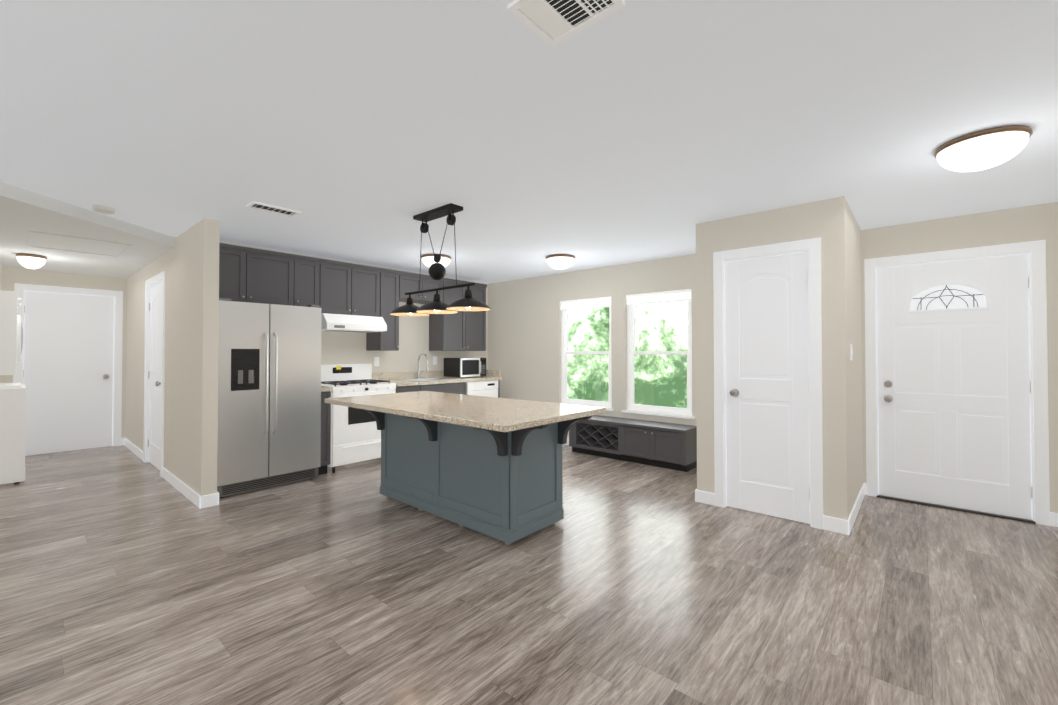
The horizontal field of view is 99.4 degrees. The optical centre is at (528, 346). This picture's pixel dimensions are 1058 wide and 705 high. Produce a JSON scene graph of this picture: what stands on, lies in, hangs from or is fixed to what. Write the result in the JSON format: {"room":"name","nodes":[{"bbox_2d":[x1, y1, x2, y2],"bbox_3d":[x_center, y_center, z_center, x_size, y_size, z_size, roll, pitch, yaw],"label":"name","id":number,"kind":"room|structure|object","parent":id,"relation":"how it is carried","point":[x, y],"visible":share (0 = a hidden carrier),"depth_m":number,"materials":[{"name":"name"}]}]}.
{"room":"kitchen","nodes":[
{"label":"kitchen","id":0,"kind":"room"},
{"bbox_2d":[0,260,3,382],"bbox_3d":[-5.013,0.142,4.152,3.784,2.390,0.130,-1,-1,41],"label":"wall","id":1,"kind":"structure","parent":0,"point":[1,268],"depth_m":5.37,"materials":[{"name":"paint"}]},
{"bbox_2d":[4,267,123,437],"bbox_3d":[-5.988,0.164,5.822,0.120,2.390,1.110,-1,-1,41],"label":"wall","id":2,"kind":"structure","parent":0,"point":[11,275],"depth_m":5.78,"materials":[{"name":"paint"}]},
{"bbox_2d":[23,291,113,455],"bbox_3d":[-5.930,0.340,5.802,0.101,2.022,0.822,-1,-1,41],"label":"end door","id":3,"kind":"structure","parent":2,"relation":"in","point":[68,362],"depth_m":5.80,"materials":[{"name":"white wood"}]},
{"bbox_2d":[0,182,175,278],"bbox_3d":[-4.827,-1.047,4.290,3.904,0.170,2.160,-1,-1,41],"label":"ceiling","id":4,"kind":"structure","parent":0,"point":[23,212],"depth_m":3.94,"materials":[{"name":"paint"}]},
{"bbox_2d":[15,253,46,268],"bbox_3d":[-5.234,-0.884,4.722,0.224,0.143,0.224,-1,-1,41],"label":"light","id":5,"kind":"object","parent":4,"relation":"attached to","point":[31,261],"visible":1,"depth_m":4.67,"materials":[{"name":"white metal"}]},
{"bbox_2d":[27,230,132,256],"bbox_3d":[-4.267,-0.956,4.265,0.800,0.012,0.660,-1,-1,41],"label":"attic access hatch","id":6,"kind":"object","parent":4,"relation":"attached to","point":[36,239],"visible":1,"depth_m":4.23,"materials":[{"name":"paint"}]},
{"bbox_2d":[124,218,219,495],"bbox_3d":[-4.143,0.153,5.031,3.940,2.390,0.120,-1,-1,41],"label":"wall","id":7,"kind":"structure","parent":0,"point":[189,263],"depth_m":4.06,"materials":[{"name":"paint"}]},
{"bbox_2d":[148,283,161,469],"bbox_3d":[-4.130,0.328,4.954,0.822,2.022,0.101,-1,-1,41],"label":"door","id":8,"kind":"structure","parent":7,"relation":"in","point":[155,310],"depth_m":5.02,"materials":[{"name":"white wood"}]},
{"bbox_2d":[121,438,1057,534],"bbox_3d":[-1.693,1.281,3.737,9.075,0.100,6.650,-1,-1,41],"label":"baseboard","id":9,"kind":"structure","parent":7,"relation":"attached to","point":[838,525],"depth_m":3.75,"materials":[{"name":"white wood"}]},
{"bbox_2d":[219,241,486,372],"bbox_3d":[-2.005,0.164,5.827,0.120,2.390,3.890,-1,-1,41],"label":"wall","id":10,"kind":"structure","parent":0,"point":[336,347],"depth_m":6.04,"materials":[{"name":"paint"}]},
{"bbox_2d":[219,243,254,302],"bbox_3d":[-2.978,-0.695,4.377,0.328,0.540,0.399,-1,-1,41],"label":"upper cabinet","id":11,"kind":"object","parent":10,"relation":"attached to","point":[250,275],"depth_m":4.32,"materials":[{"name":"grey wood"}]},
{"bbox_2d":[255,248,302,305],"bbox_3d":[-2.736,-0.691,4.654,0.328,0.540,0.548,-1,-1,41],"label":"upper cabinet","id":12,"kind":"object","parent":10,"relation":"attached to","point":[278,275],"depth_m":4.61,"materials":[{"name":"grey wood"}]},
{"bbox_2d":[303,256,326,310],"bbox_3d":[-2.502,-0.688,4.923,0.328,0.540,0.378,-1,-1,41],"label":"upper cabinet","id":13,"kind":"object","parent":10,"relation":"attached to","point":[314,269],"depth_m":4.88,"materials":[{"name":"grey wood"}]},
{"bbox_2d":[321,260,382,316],"bbox_3d":[-2.193,-0.656,5.278,0.328,0.593,0.781,-1,-1,41],"label":"upper cabinet","id":14,"kind":"object","parent":10,"relation":"attached to","point":[352,289],"depth_m":5.21,"materials":[{"name":"grey wood"}]},
{"bbox_2d":[321,313,386,332],"bbox_3d":[-2.112,-0.262,5.241,0.491,0.184,0.720,-1,-1,41],"label":"range hood","id":15,"kind":"object","parent":14,"relation":"attached to","point":[346,323],"visible":0.83,"depth_m":5.06,"materials":[{"name":"white metal"}]},
{"bbox_2d":[374,357,378,365],"bbox_3d":[-1.961,0.201,5.782,0.005,0.115,0.070,-1,-1,41],"label":"electrical outlet plate","id":16,"kind":"object","parent":10,"relation":"attached to","point":[376,361],"depth_m":5.78,"materials":[{"name":"white plastic"}]},
{"bbox_2d":[366,268,402,350],"bbox_3d":[-1.866,-0.445,5.651,0.328,1.005,0.321,-1,-1,41],"label":"upper cabinet","id":17,"kind":"object","parent":10,"relation":"attached to","point":[388,340],"depth_m":5.58,"materials":[{"name":"grey wood"}]},
{"bbox_2d":[372,370,459,379],"bbox_3d":[-1.451,0.401,6.351,0.021,0.099,1.753,-1,-1,41],"label":"backsplash","id":18,"kind":"structure","parent":10,"relation":"attached to","point":[438,373],"depth_m":6.16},
{"bbox_2d":[403,271,442,303],"bbox_3d":[-1.532,-0.770,6.038,0.328,0.345,0.686,-1,-1,41],"label":"upper cabinet","id":19,"kind":"object","parent":10,"relation":"attached to","point":[410,280],"depth_m":5.92,"materials":[{"name":"grey wood"}]},
{"bbox_2d":[433,357,436,364],"bbox_3d":[-1.356,0.210,6.475,0.005,0.115,0.070,-1,-1,41],"label":"electrical outlet plate","id":20,"kind":"object","parent":10,"relation":"attached to","point":[434,358],"depth_m":6.47,"materials":[{"name":"white plastic"}]},
{"bbox_2d":[429,278,486,350],"bbox_3d":[-1.039,-0.433,6.599,0.328,1.005,0.808,-1,-1,41],"label":"upper cabinet","id":21,"kind":"object","parent":10,"relation":"attached to","point":[462,330],"depth_m":6.40,"materials":[{"name":"grey wood"}]},
{"bbox_2d":[486,370,501,377],"bbox_3d":[-0.649,0.407,6.801,0.598,0.099,0.020,-1,-1,41],"label":"backsplash","id":22,"kind":"structure","parent":10,"relation":"attached to","point":[489,373],"depth_m":6.67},
{"bbox_2d":[0,444,1057,704],"bbox_3d":[-1.693,1.361,3.736,9.475,0.060,7.050,-1,-1,41],"label":"floor","id":23,"kind":"structure","parent":0,"point":[128,576],"depth_m":2.33,"materials":[{"name":"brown wood"}]},
{"bbox_2d":[0,290,25,484],"bbox_3d":[-5.504,0.403,4.273,0.700,1.870,0.954,-1,-1,41],"label":"dryer","id":24,"kind":"object","parent":23,"relation":"on","point":[12,426],"visible":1,"depth_m":4.33,"materials":[{"name":"white metal"}]},
{"bbox_2d":[217,298,320,497],"bbox_3d":[-2.630,0.464,4.408,0.756,1.752,0.890,-1,-1,41],"label":"refrigerator","id":25,"kind":"object","parent":23,"relation":"on","point":[269,395],"visible":0.85,"depth_m":4.16,"materials":[{"name":"silver metal"}]},
{"bbox_2d":[321,364,395,472],"bbox_3d":[-2.023,0.783,5.172,0.679,1.135,0.758,-1,-1,41],"label":"range","id":26,"kind":"object","parent":23,"relation":"on","point":[355,435],"visible":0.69,"depth_m":4.95,"materials":[{"name":"white metal"}]},
{"bbox_2d":[395,386,425,392],"bbox_3d":[-1.668,0.919,5.639,0.618,0.873,0.399,-1,-1,41],"label":"base cabinet","id":27,"kind":"object","parent":23,"relation":"on","point":[399,389],"depth_m":5.44,"materials":[{"name":"grey wood"}]},
{"bbox_2d":[426,382,466,394],"bbox_3d":[-1.328,0.925,6.030,0.618,0.873,0.756,-1,-1,41],"label":"base cabinet","id":28,"kind":"object","parent":23,"relation":"on","point":[447,387],"depth_m":5.92,"materials":[{"name":"grey wood"}]},
{"bbox_2d":[382,376,501,385],"bbox_3d":[-1.217,0.468,6.145,0.644,0.040,1.753,-1,-1,41],"label":"countertop","id":29,"kind":"structure","parent":28,"relation":"on","point":[399,381],"depth_m":5.91,"materials":[{"name":"beige stone"}]},
{"bbox_2d":[416,353,427,378],"bbox_3d":[-1.434,0.272,6.140,0.242,0.351,0.106,-1,-1,41],"label":"faucet","id":30,"kind":"object","parent":29,"relation":"on","point":[418,373],"visible":1,"depth_m":6.16,"materials":[{"name":"silver metal"}]},
{"bbox_2d":[444,358,485,377],"bbox_3d":[-0.927,0.313,6.597,0.422,0.282,0.490,-1,-1,41],"label":"microwave","id":31,"kind":"object","parent":29,"relation":"on","point":[463,367],"visible":1,"depth_m":6.44,"materials":[{"name":"black plastic"}]},
{"bbox_2d":[353,407,591,544],"bbox_3d":[-0.515,0.900,3.472,1.840,0.855,0.852,-1,-1,41],"label":"kitchen island","id":32,"kind":"object","parent":23,"relation":"on","point":[490,466],"depth_m":3.25,"materials":[{"name":"wood"}]},
{"bbox_2d":[325,391,604,434],"bbox_3d":[-0.588,0.454,3.451,2.105,0.037,1.015,-1,-1,41],"label":"island countertop","id":33,"kind":"structure","parent":32,"relation":"on","point":[484,413],"depth_m":3.10,"materials":[{"name":"beige stone"}]},
{"bbox_2d":[466,380,497,397],"bbox_3d":[-0.862,0.934,6.533,0.602,0.868,0.594,-1,-1,41],"label":"dishwasher","id":34,"kind":"object","parent":23,"relation":"on","point":[484,388],"visible":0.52,"depth_m":6.35,"materials":[{"name":"white metal"}]},
{"bbox_2d":[569,415,696,471],"bbox_3d":[1.193,1.125,5.375,1.544,0.455,0.384,-1,-1,41],"label":"window bench","id":35,"kind":"object","parent":23,"relation":"on","point":[673,446],"visible":0.98,"depth_m":5.14,"materials":[{"name":"grey wood"}]},
{"bbox_2d":[0,0,1057,283],"bbox_3d":[-0.562,-1.112,2.784,6.315,0.080,6.890,-1,-1,41],"label":"ceiling","id":36,"kind":"structure","parent":0,"point":[368,130],"depth_m":2.12,"materials":[{"name":"paint"}]},
{"bbox_2d":[92,205,114,213],"bbox_3d":[-3.260,-1.043,3.442,0.130,0.040,0.130,-1,-1,41],"label":"smoke detector","id":37,"kind":"object","parent":36,"relation":"attached to","point":[103,209],"visible":1,"depth_m":3.41,"materials":[{"name":"plastic"}]},
{"bbox_2d":[246,201,300,216],"bbox_3d":[-1.973,-1.054,3.474,0.160,0.020,0.340,-1,-1,41],"label":"ceiling vent","id":38,"kind":"object","parent":36,"relation":"in","point":[272,209],"visible":1,"depth_m":3.46,"materials":[{"name":"white metal"}]},
{"bbox_2d":[421,254,450,266],"bbox_3d":[-1.079,-0.968,5.215,0.347,0.143,0.347,-1,-1,41],"label":"kitchen ceiling light","id":39,"kind":"object","parent":36,"relation":"attached to","point":[427,260],"visible":0.71,"depth_m":5.10,"materials":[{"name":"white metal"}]},
{"bbox_2d":[413,203,462,279],"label":"pendant light","id":40,"kind":"object","parent":36,"relation":"hanging from","point":[437,271],"depth_m":3.49,"materials":[{"name":"black metal"}]},
{"bbox_2d":[390,274,490,315],"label":"pendant light","id":41,"kind":"object","parent":40,"relation":"hanging from","point":[467,303],"depth_m":3.43,"materials":[{"name":"black metal"}]},
{"bbox_2d":[546,254,574,268],"bbox_3d":[0.366,-0.968,5.229,0.347,0.143,0.347,-1,-1,41],"label":"ceiling light","id":42,"kind":"object","parent":36,"relation":"attached to","point":[559,261],"visible":1,"depth_m":5.12,"materials":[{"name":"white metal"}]},
{"bbox_2d":[507,0,624,46],"bbox_3d":[0.117,-1.083,1.428,0.290,0.012,0.235,-1,-1,41],"label":"ceiling vent","id":43,"kind":"object","parent":36,"relation":"in","point":[552,23],"visible":1,"depth_m":1.46,"materials":[{"name":"white metal"}]},
{"bbox_2d":[934,125,1032,171],"bbox_3d":[2.378,-1.006,2.363,0.367,0.143,0.367,-1,-1,41],"label":"ceiling light","id":44,"kind":"object","parent":36,"relation":"attached to","point":[984,149],"visible":1,"depth_m":2.27,"materials":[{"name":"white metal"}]},
{"bbox_2d":[696,222,707,491],"bbox_3d":[1.874,0.143,4.272,0.120,2.390,1.180,-1,-1,41],"label":"wall","id":45,"kind":"structure","parent":0,"point":[701,228],"depth_m":3.83,"materials":[{"name":"paint"}]},
{"bbox_2d":[708,200,827,515],"bbox_3d":[1.876,0.134,3.567,0.810,2.390,0.120,-1,-1,41],"label":"wall","id":46,"kind":"structure","parent":0,"point":[804,221],"depth_m":3.49,"materials":[{"name":"paint"}]},
{"bbox_2d":[725,252,809,523],"bbox_3d":[1.851,0.309,3.513,0.602,2.022,0.101,-1,-1,41],"label":"closet door","id":47,"kind":"structure","parent":46,"relation":"in","point":[767,396],"depth_m":3.51,"materials":[{"name":"white wood"}]},
{"bbox_2d":[487,202,1057,512],"bbox_3d":[1.611,0.158,5.363,6.180,2.390,0.120,-1,-1,41],"label":"wall","id":48,"kind":"structure","parent":0,"point":[523,352],"depth_m":5.58,"materials":[{"name":"paint"}]},
{"bbox_2d":[560,297,613,410],"bbox_3d":[0.768,0.098,6.072,0.910,1.472,0.150,-1,-1,41],"label":"window","id":49,"kind":"structure","parent":48,"relation":"in","point":[582,304],"depth_m":6.11,"materials":[{"name":"plastic"}]},
{"bbox_2d":[622,289,694,418],"bbox_3d":[1.552,0.089,5.389,0.910,1.472,0.150,-1,-1,41],"label":"window","id":50,"kind":"structure","parent":48,"relation":"in","point":[633,300],"depth_m":5.40,"materials":[{"name":"plastic"}]},
{"bbox_2d":[877,254,1031,519],"bbox_3d":[3.452,0.310,3.692,0.922,2.018,0.110,-1,-1,41],"label":"front door","id":51,"kind":"structure","parent":48,"relation":"in","point":[954,386],"depth_m":3.67,"materials":[{"name":"white wood"}]},
{"bbox_2d":[824,196,862,519],"bbox_3d":[2.578,0.135,3.658,0.128,2.390,1.180,-1,-1,41],"label":"wall","id":52,"kind":"structure","parent":0,"point":[832,224],"depth_m":3.23,"materials":[{"name":"paint"}]},
{"bbox_2d":[850,344,852,359],"bbox_3d":[2.447,0.047,3.403,0.012,0.120,0.080,-1,-1,41],"label":"light switch","id":53,"kind":"object","parent":52,"relation":"attached to","point":[851,352],"visible":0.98,"depth_m":3.38,"materials":[{"name":"white plastic"}]},
{"bbox_2d":[1055,202,1057,309],"bbox_3d":[1.768,0.096,0.738,0.135,2.390,6.890,-1,-1,41],"label":"wall","id":54,"kind":"structure","parent":0,"point":[1056,203],"depth_m":3.31,"materials":[{"name":"paint"}]},
{"label":"outside","id":55,"kind":"structure","parent":0,"visible":0},
{"bbox_2d":[567,301,687,407],"bbox_3d":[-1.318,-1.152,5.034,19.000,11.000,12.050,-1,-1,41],"label":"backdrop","id":56,"kind":"structure","parent":55,"point":[648,398],"depth_m":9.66,"materials":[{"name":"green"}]}
]}

